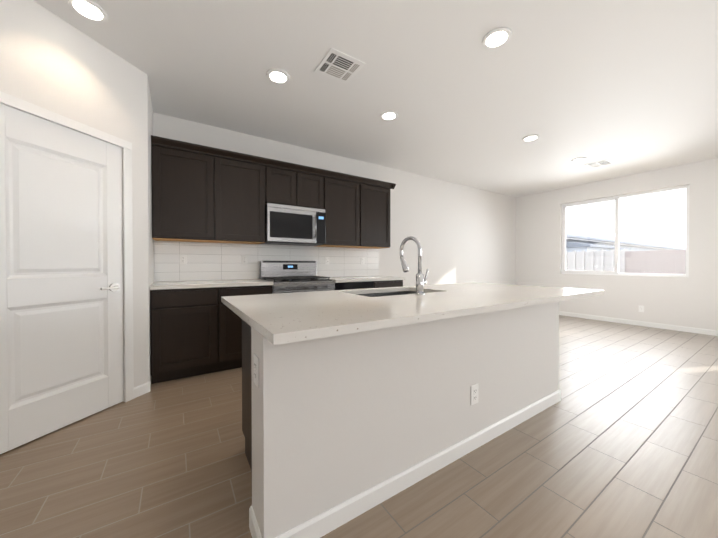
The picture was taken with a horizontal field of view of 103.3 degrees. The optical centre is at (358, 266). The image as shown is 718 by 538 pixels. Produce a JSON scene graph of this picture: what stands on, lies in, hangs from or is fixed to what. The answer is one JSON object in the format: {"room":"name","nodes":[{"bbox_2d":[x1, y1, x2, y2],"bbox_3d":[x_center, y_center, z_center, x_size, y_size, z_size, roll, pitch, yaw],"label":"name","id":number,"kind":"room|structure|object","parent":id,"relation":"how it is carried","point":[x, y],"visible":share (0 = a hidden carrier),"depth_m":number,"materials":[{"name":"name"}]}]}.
{"room":"kitchen","nodes":[
{"label":"kitchen","id":0,"kind":"room"},
{"bbox_2d":[0,0,148,401],"bbox_3d":[-2.253,-0.274,1.161,0.120,2.740,2.737,0,1,16],"label":"wall","id":1,"kind":"structure","parent":0,"point":[50,61],"depth_m":2.04,"materials":[{"name":"white paint"}]},
{"bbox_2d":[0,103,123,453],"bbox_3d":[-1.977,0.069,1.903,0.089,2.021,0.756,0,1,16],"label":"pantry door","id":2,"kind":"structure","parent":1,"relation":"in","point":[61,295],"depth_m":1.88,"materials":[{"name":"white wood"}]},
{"bbox_2d":[0,91,133,401],"bbox_3d":[-2.031,0.043,1.923,0.136,2.093,0.871,0,1,16],"label":"door frame","id":3,"kind":"structure","parent":1,"relation":"attached to","point":[28,107],"depth_m":2.27,"materials":[{"name":"white wood"}]},
{"bbox_2d":[134,381,149,397],"bbox_3d":[-2.176,1.053,1.203,0.012,0.085,2.637,0,1,16],"label":"baseboard","id":4,"kind":"structure","parent":1,"relation":"attached to","point":[142,389],"depth_m":2.40,"materials":[{"name":"white wood"}]},
{"bbox_2d":[147,76,153,385],"bbox_3d":[-2.070,-0.288,2.732,0.120,2.740,0.720,0,1,-33],"label":"wall","id":5,"kind":"structure","parent":0,"point":[150,238],"depth_m":2.64,"materials":[{"name":"white paint"}]},
{"bbox_2d":[153,112,515,285],"bbox_3d":[-0.054,-0.304,4.542,9.460,2.740,0.140,0,1,-33],"label":"wall","id":6,"kind":"structure","parent":0,"point":[463,233],"depth_m":5.32,"materials":[{"name":"white paint"}]},
{"bbox_2d":[151,135,266,243],"bbox_3d":[-1.660,-0.779,3.216,1.093,0.983,0.338,0,1,-33],"label":"upper cabinet","id":7,"kind":"object","parent":6,"relation":"attached to","point":[201,193],"depth_m":3.04,"materials":[{"name":"brown wood"}]},
{"bbox_2d":[154,241,378,281],"bbox_3d":[-0.943,-0.066,3.881,3.012,0.444,0.009,0,1,-33],"label":"backsplash","id":8,"kind":"structure","parent":6,"relation":"attached to","point":[213,261],"depth_m":3.53,"materials":[{"name":"tile"}]},
{"bbox_2d":[180,254,186,264],"bbox_3d":[-1.981,-0.080,3.202,0.070,0.115,0.007,0,1,-33],"label":"outlet","id":9,"kind":"object","parent":8,"relation":"attached to","point":[183,259],"depth_m":3.20,"materials":[{"name":"white plastic"}]},
{"bbox_2d":[325,257,328,264],"bbox_3d":[-0.467,-0.089,4.177,0.070,0.115,0.007,0,1,-33],"label":"outlet","id":10,"kind":"object","parent":8,"relation":"attached to","point":[326,258],"depth_m":4.17,"materials":[{"name":"white plastic"}]},
{"bbox_2d":[267,159,326,210],"bbox_3d":[-0.878,-1.018,3.718,0.764,0.514,0.338,0,1,-33],"label":"upper cabinet","id":11,"kind":"object","parent":6,"relation":"attached to","point":[292,184],"depth_m":3.57,"materials":[{"name":"brown wood"}]},
{"bbox_2d":[262,203,325,245],"bbox_3d":[-0.848,-0.521,3.676,0.756,0.462,0.448,0,1,-33],"label":"microwave","id":12,"kind":"object","parent":11,"relation":"attached to","point":[293,225],"visible":0.96,"depth_m":3.52,"materials":[{"name":"silver metal"}]},
{"bbox_2d":[317,171,390,248],"bbox_3d":[-0.075,-0.788,4.237,1.141,0.983,0.338,0,1,-33],"label":"upper cabinet","id":13,"kind":"object","parent":6,"relation":"attached to","point":[358,208],"depth_m":4.07,"materials":[{"name":"brown wood"}]},
{"bbox_2d":[0,315,717,537],"bbox_3d":[2.096,1.145,1.218,9.580,0.100,8.200,0,1,-33],"label":"floor","id":14,"kind":"structure","parent":0,"point":[619,439],"depth_m":1.55,"materials":[{"name":"brown tile"}]},
{"bbox_2d":[150,288,225,383],"bbox_3d":[-1.780,0.643,2.975,0.615,0.874,0.632,0,1,-33],"label":"base cabinet","id":15,"kind":"object","parent":14,"relation":"on","point":[195,328],"depth_m":2.71,"materials":[{"name":"brown wood"}]},
{"bbox_2d":[150,280,272,291],"bbox_3d":[-1.570,0.184,3.086,1.092,0.038,0.645,0,1,-33],"label":"countertop","id":16,"kind":"structure","parent":15,"relation":"on","point":[157,286],"depth_m":2.88,"materials":[{"name":"white stone"}]},
{"bbox_2d":[226,284,272,369],"bbox_3d":[-1.379,0.641,3.234,0.615,0.874,0.632,0,1,-33],"label":"base cabinet","id":17,"kind":"object","parent":14,"relation":"on","point":[233,321],"depth_m":2.94,"materials":[{"name":"brown wood"}]},
{"bbox_2d":[260,261,334,293],"bbox_3d":[-0.771,0.500,3.566,0.760,1.150,0.687,0,1,-33],"label":"range","id":18,"kind":"object","parent":14,"relation":"on","point":[290,276],"visible":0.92,"depth_m":3.59,"materials":[{"name":"silver metal"}]},
{"bbox_2d":[334,281,373,289],"bbox_3d":[-0.206,0.636,3.955,0.599,0.870,0.651,0,1,-33],"label":"dishwasher","id":19,"kind":"object","parent":14,"relation":"on","point":[352,285],"visible":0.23,"depth_m":3.69,"materials":[{"name":"black metal"}]},
{"bbox_2d":[358,280,402,287],"bbox_3d":[0.260,0.631,4.289,0.536,0.874,0.632,0,1,-33],"label":"base cabinet","id":20,"kind":"object","parent":14,"relation":"on","point":[377,283],"depth_m":3.99,"materials":[{"name":"brown wood"}]},
{"bbox_2d":[320,276,405,282],"bbox_3d":[0.021,0.175,4.111,1.155,0.038,0.645,0,1,-33],"label":"countertop","id":21,"kind":"structure","parent":20,"relation":"on","point":[354,278],"depth_m":3.91,"materials":[{"name":"white stone"}]},
{"bbox_2d":[227,302,560,537],"bbox_3d":[0.426,0.647,1.995,2.364,0.883,0.797,0,1,-33],"label":"kitchen island","id":22,"kind":"object","parent":14,"relation":"on","point":[356,403],"depth_m":1.33,"materials":[{"name":"white paint"}]},
{"bbox_2d":[254,353,258,387],"bbox_3d":[-0.404,0.406,1.114,0.007,0.115,0.070,0,1,-33],"label":"outlet","id":23,"kind":"object","parent":22,"relation":"attached to","point":[256,360],"depth_m":1.10,"materials":[{"name":"white plastic"}]},
{"bbox_2d":[221,282,603,345],"bbox_3d":[0.498,0.191,1.888,2.432,0.030,1.072,0,1,-33],"label":"island countertop","id":24,"kind":"structure","parent":22,"relation":"on","point":[281,319],"depth_m":1.32,"materials":[{"name":"white stone"}]},
{"bbox_2d":[357,290,424,297],"bbox_3d":[0.244,0.310,2.016,0.704,0.236,0.434,0,1,-33],"label":"sink","id":25,"kind":"object","parent":24,"relation":"in","point":[370,292],"depth_m":2.23,"materials":[{"name":"silver metal"}]},
{"bbox_2d":[400,236,428,294],"bbox_3d":[0.356,-0.012,1.871,0.095,0.375,0.219,0,1,-33],"label":"faucet","id":26,"kind":"object","parent":24,"relation":"on","point":[420,280],"visible":1,"depth_m":1.79,"materials":[{"name":"silver metal"}]},
{"bbox_2d":[471,384,477,404],"bbox_3d":[0.694,0.767,1.705,0.070,0.115,0.007,0,1,-33],"label":"outlet","id":27,"kind":"object","parent":22,"relation":"attached to","point":[474,394],"depth_m":1.70,"materials":[{"name":"white plastic"}]},
{"bbox_2d":[33,0,717,196],"bbox_3d":[2.096,-1.694,1.193,9.580,0.100,8.200,0,1,-33],"label":"ceiling","id":28,"kind":"structure","parent":0,"point":[628,87],"depth_m":2.50,"materials":[{"name":"white paint"}]},
{"bbox_2d":[67,0,107,22],"bbox_3d":[-1.733,-1.644,1.819,0.196,0.012,0.196,0,1,-33],"label":"recessed light","id":29,"kind":"object","parent":28,"relation":"in","point":[91,10],"visible":1,"depth_m":1.82,"materials":[{"name":"white plastic"}]},
{"bbox_2d":[266,69,289,83],"bbox_3d":[-0.702,-1.649,2.471,0.196,0.012,0.196,0,1,-33],"label":"recessed light","id":30,"kind":"object","parent":28,"relation":"in","point":[278,76],"visible":1,"depth_m":2.46,"materials":[{"name":"white plastic"}]},
{"bbox_2d":[315,48,364,83],"bbox_3d":[-0.163,-1.650,2.354,0.310,0.008,0.310,0,1,-33],"label":"ceiling vent","id":31,"kind":"object","parent":28,"relation":"in","point":[335,64],"visible":1,"depth_m":2.34,"materials":[{"name":"white metal"}]},
{"bbox_2d":[380,111,397,120],"bbox_3d":[0.329,-1.655,3.123,0.196,0.012,0.196,0,1,-33],"label":"recessed light","id":32,"kind":"object","parent":28,"relation":"in","point":[389,115],"visible":1,"depth_m":3.10,"materials":[{"name":"white plastic"}]},
{"bbox_2d":[482,27,511,48],"bbox_3d":[0.994,-1.646,2.054,0.196,0.012,0.196,0,1,-33],"label":"recessed light","id":33,"kind":"object","parent":28,"relation":"in","point":[496,37],"visible":1,"depth_m":2.04,"materials":[{"name":"white plastic"}]},
{"bbox_2d":[522,134,539,141],"bbox_3d":[2.221,-1.660,3.676,0.196,0.012,0.196,0,1,-33],"label":"recessed light","id":34,"kind":"object","parent":28,"relation":"in","point":[528,138],"visible":1,"depth_m":3.65,"materials":[{"name":"white plastic"}]},
{"bbox_2d":[571,157,586,161],"bbox_3d":[3.434,-1.667,4.434,0.196,0.012,0.196,0,1,-33],"label":"recessed light","id":35,"kind":"object","parent":28,"relation":"in","point":[579,159],"visible":0.96,"depth_m":4.41,"materials":[{"name":"white plastic"}]},
{"bbox_2d":[585,159,614,167],"bbox_3d":[3.908,-1.671,4.621,0.310,0.008,0.310,0,1,-33],"label":"ceiling vent","id":36,"kind":"object","parent":28,"relation":"in","point":[600,163],"visible":1,"depth_m":4.60,"materials":[{"name":"white metal"}]},
{"bbox_2d":[516,158,717,329],"bbox_3d":[6.051,-0.296,3.670,0.140,2.740,7.940,0,1,-33],"label":"wall","id":37,"kind":"structure","parent":0,"point":[691,300],"depth_m":5.14,"materials":[{"name":"white paint"}]},
{"bbox_2d":[562,185,689,276],"bbox_3d":[4.939,-0.596,5.438,0.062,1.509,1.836,0,1,-33],"label":"window","id":38,"kind":"structure","parent":37,"relation":"in","point":[616,240],"depth_m":5.41,"materials":[{"name":"white plastic"}]},
{"bbox_2d":[559,311,717,335],"bbox_3d":[5.949,1.031,3.700,0.012,0.085,7.775,0,1,-33],"label":"baseboard","id":39,"kind":"structure","parent":37,"relation":"attached to","point":[664,326],"depth_m":5.04,"materials":[{"name":"white wood"}]},
{"bbox_2d":[639,305,643,311],"bbox_3d":[5.054,0.756,5.090,0.007,0.115,0.070,0,1,-33],"label":"outlet","id":40,"kind":"object","parent":37,"relation":"attached to","point":[641,308],"visible":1,"depth_m":5.08,"materials":[{"name":"white plastic"}]},
{"label":"outside","id":41,"kind":"structure","parent":0,"visible":0},
{"bbox_3d":[33.870,1.085,27.759,72.710,0.150,90.000,0,1,-33],"label":"ground","id":42,"kind":"structure","parent":41,"visible":0},
{"bbox_2d":[566,249,685,276],"bbox_3d":[20.373,0.295,-0.366,0.260,1.930,37.350,0,1,-33],"label":"fence","id":43,"kind":"object","parent":42,"relation":"on","point":[675,258],"depth_m":12.51,"materials":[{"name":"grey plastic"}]},
{"bbox_2d":[566,229,685,251],"bbox_3d":[28.864,-1.734,35.512,53.500,5.350,16.300,0,1,-33],"label":"house","id":44,"kind":"structure","parent":42,"relation":"on","point":[574,236],"depth_m":20.68,"materials":[{"name":"grey paint"}]}
]}

